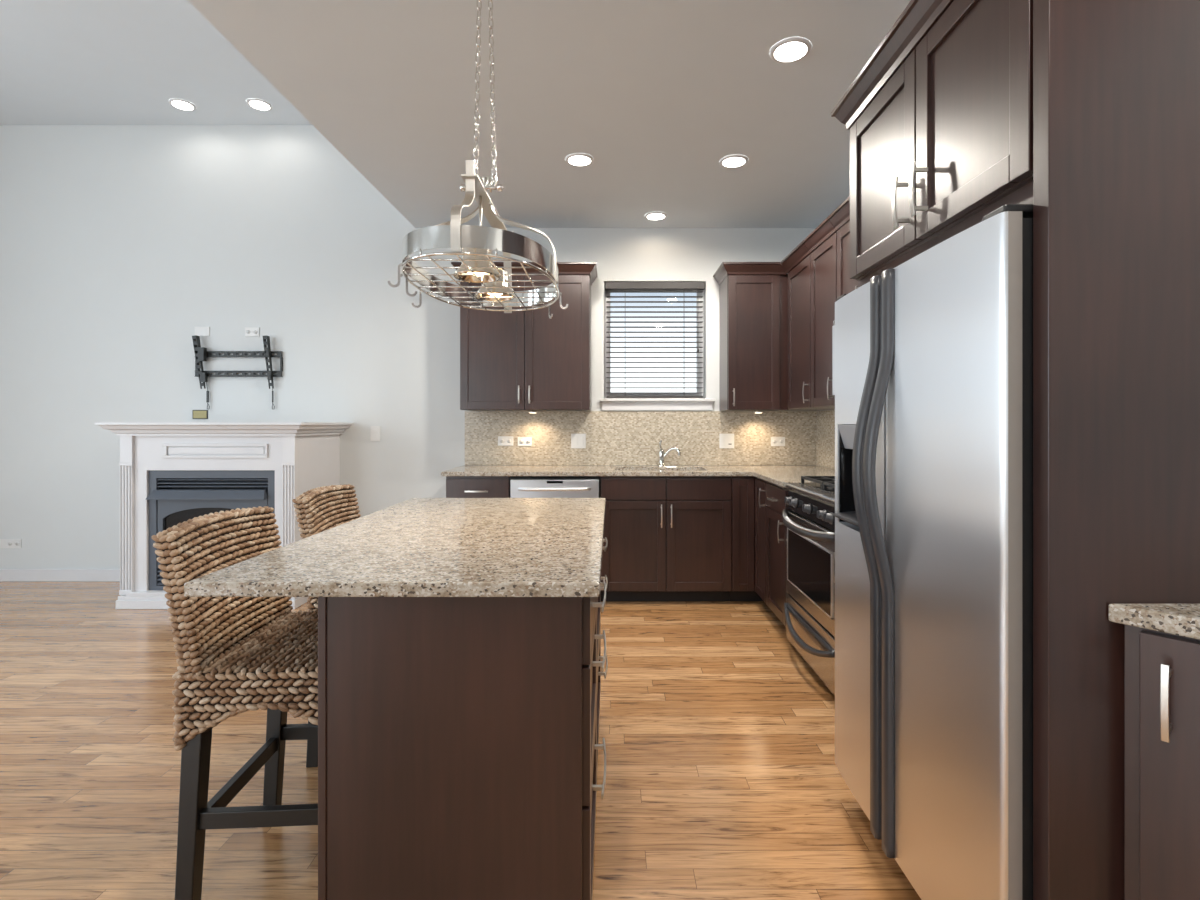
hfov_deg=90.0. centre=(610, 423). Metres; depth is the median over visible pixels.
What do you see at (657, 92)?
ceiling
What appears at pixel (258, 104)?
recessed light
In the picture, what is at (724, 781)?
floor
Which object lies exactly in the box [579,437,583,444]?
rocker switch
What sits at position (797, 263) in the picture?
upper cabinet
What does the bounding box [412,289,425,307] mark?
hook
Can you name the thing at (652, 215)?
recessed light
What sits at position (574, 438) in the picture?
rocker switch
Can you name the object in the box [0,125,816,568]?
wall
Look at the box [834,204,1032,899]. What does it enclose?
refrigerator
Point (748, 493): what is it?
base cabinet
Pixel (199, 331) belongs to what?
wall jack
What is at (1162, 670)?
base cabinet
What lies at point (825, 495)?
cooktop
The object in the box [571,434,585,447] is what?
light switch
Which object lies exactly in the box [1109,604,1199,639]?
countertop
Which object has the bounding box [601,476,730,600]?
base cabinet
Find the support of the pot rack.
in the ceiling
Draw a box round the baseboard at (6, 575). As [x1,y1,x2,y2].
[0,569,119,581]
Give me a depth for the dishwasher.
4.11 m
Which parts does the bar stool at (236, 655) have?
leg, backrest, seat, leg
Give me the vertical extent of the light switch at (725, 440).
0.116 m
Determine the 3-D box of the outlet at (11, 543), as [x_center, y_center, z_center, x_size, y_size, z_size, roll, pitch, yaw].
[-4.722,0.946,4.745,0.115,0.073,0.008,0,0,0]
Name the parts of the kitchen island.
drawer, drawer, drawer, drawer, drawer, handle, handle, handle, handle, handle, handle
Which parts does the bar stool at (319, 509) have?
seat, leg, backrest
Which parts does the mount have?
arm, pull cord, rail, rail, arm, pull cord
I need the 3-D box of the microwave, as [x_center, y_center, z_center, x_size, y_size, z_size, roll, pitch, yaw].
[1.415,-0.372,3.014,0.405,0.424,0.768,0,0,0]
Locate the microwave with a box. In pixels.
[832,320,834,394]
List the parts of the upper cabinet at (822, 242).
crown molding, door, handle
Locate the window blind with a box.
[605,282,704,397]
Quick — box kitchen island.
[318,537,607,899]
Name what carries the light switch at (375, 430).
attached to the wall
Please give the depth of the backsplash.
4.74 m
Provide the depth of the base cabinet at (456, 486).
4.12 m
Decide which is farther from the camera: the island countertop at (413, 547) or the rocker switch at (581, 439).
the rocker switch at (581, 439)
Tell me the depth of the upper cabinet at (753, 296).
4.41 m
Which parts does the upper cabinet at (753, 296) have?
handle, crown molding, door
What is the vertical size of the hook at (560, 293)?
0.062 m
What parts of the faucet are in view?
spout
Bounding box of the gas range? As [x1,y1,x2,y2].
[783,476,834,695]
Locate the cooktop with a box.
[785,483,834,504]
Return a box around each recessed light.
[169,98,195,110]
[246,98,272,110]
[565,153,593,166]
[645,212,666,219]
[719,155,747,167]
[770,37,811,62]
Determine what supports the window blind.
attached to the window
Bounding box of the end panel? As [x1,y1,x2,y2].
[1033,0,1199,899]
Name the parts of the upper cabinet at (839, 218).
crown molding, door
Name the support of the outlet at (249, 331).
attached to the wall
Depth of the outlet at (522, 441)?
4.73 m
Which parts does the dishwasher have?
handle, control panel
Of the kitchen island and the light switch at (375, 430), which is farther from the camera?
the light switch at (375, 430)
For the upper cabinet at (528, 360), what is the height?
1.071 m
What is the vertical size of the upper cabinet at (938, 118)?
0.640 m
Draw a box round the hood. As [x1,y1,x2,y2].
[146,489,267,499]
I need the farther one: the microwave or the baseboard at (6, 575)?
the baseboard at (6, 575)
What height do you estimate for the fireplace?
1.256 m
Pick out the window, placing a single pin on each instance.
(605, 293)
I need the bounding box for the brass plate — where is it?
[192,410,207,418]
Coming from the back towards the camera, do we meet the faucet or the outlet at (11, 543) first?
the outlet at (11, 543)
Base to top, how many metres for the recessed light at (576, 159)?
0.010 m
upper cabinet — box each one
[451,262,596,410]
[713,262,818,410]
[781,241,834,409]
[803,217,838,407]
[828,196,858,297]
[831,0,1032,286]
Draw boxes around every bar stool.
[151,506,317,899]
[292,484,360,766]
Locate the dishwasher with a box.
[510,476,600,497]
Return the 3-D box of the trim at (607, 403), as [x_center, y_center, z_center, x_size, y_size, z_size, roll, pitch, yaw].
[0.364,-0.154,4.787,0.908,0.094,0.183,0,0,0]
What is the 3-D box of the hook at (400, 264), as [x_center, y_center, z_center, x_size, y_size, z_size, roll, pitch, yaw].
[-0.615,-0.428,1.725,0.052,0.071,0.004,0,0,-20]
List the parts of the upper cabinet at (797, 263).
crown molding, door, handle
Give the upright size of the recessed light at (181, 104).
0.010 m
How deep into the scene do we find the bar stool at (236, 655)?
1.50 m
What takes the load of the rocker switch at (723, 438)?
attached to the light switch at (725, 440)
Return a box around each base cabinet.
[446,476,512,497]
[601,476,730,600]
[729,476,768,602]
[766,482,788,625]
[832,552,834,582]
[1125,625,1199,899]
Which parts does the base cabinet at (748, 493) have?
door, door, handle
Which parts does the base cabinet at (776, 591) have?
drawer, handle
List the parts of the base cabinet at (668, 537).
false drawer, door, false drawer, door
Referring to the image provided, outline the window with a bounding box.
[604,285,702,397]
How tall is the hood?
0.064 m
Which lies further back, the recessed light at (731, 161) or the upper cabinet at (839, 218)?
the recessed light at (731, 161)
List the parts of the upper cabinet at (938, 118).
door, crown molding, handle, handle, filler rail, door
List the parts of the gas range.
knob, knob, knob, handle trim, handle, door glass, handle, window trim, oven door, drawer, control panel, knob, knob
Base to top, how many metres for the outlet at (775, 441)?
0.072 m
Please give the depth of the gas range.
2.94 m
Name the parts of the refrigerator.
control panel, freezer door, handle, handle, door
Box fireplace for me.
[95,422,352,608]
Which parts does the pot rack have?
bulb, chain, stem, chain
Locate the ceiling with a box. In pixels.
[0,0,910,227]
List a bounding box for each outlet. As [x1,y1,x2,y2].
[7,539,21,547]
[245,327,258,336]
[498,436,512,445]
[518,437,531,445]
[771,437,784,445]
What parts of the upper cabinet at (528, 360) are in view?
door, crown molding, handle, door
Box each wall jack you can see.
[0,539,6,547]
[195,327,209,335]
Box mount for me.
[192,335,282,408]
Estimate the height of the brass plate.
0.072 m
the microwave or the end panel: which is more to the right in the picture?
the end panel
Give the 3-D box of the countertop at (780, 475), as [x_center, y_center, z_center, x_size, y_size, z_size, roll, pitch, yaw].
[0.227,0.343,4.066,2.784,0.031,1.347,0,0,0]
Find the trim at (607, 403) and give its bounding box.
[600,398,714,409]
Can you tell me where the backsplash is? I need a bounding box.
[465,410,834,468]
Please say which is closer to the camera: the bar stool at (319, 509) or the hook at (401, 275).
the hook at (401, 275)
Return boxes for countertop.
[184,498,605,596]
[441,465,834,486]
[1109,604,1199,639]
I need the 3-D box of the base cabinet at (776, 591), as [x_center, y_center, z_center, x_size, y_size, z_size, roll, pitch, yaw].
[1.278,0.802,3.608,0.658,0.886,0.432,0,0,0]
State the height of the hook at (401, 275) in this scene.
0.071 m
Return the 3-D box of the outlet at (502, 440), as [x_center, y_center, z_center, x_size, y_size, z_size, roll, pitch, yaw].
[-0.831,0.135,4.735,0.122,0.074,0.008,0,0,0]
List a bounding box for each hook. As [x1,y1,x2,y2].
[388,263,406,286]
[400,273,417,296]
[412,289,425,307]
[556,292,568,308]
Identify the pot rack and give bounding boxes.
[401,0,558,312]
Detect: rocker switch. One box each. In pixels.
[573,437,576,444]
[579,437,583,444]
[722,437,725,444]
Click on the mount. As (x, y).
(201, 353)
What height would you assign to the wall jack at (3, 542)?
0.073 m
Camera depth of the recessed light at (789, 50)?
2.48 m
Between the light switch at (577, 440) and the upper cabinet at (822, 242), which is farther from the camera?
the light switch at (577, 440)
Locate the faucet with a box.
[658,440,680,465]
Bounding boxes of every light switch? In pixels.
[371,426,379,440]
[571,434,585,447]
[719,434,733,447]
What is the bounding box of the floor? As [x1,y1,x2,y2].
[0,582,920,899]
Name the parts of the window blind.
rail, ladder cord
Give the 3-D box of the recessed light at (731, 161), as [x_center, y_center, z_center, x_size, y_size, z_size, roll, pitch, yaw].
[0.725,-1.546,3.540,0.168,0.010,0.168,0,0,0]

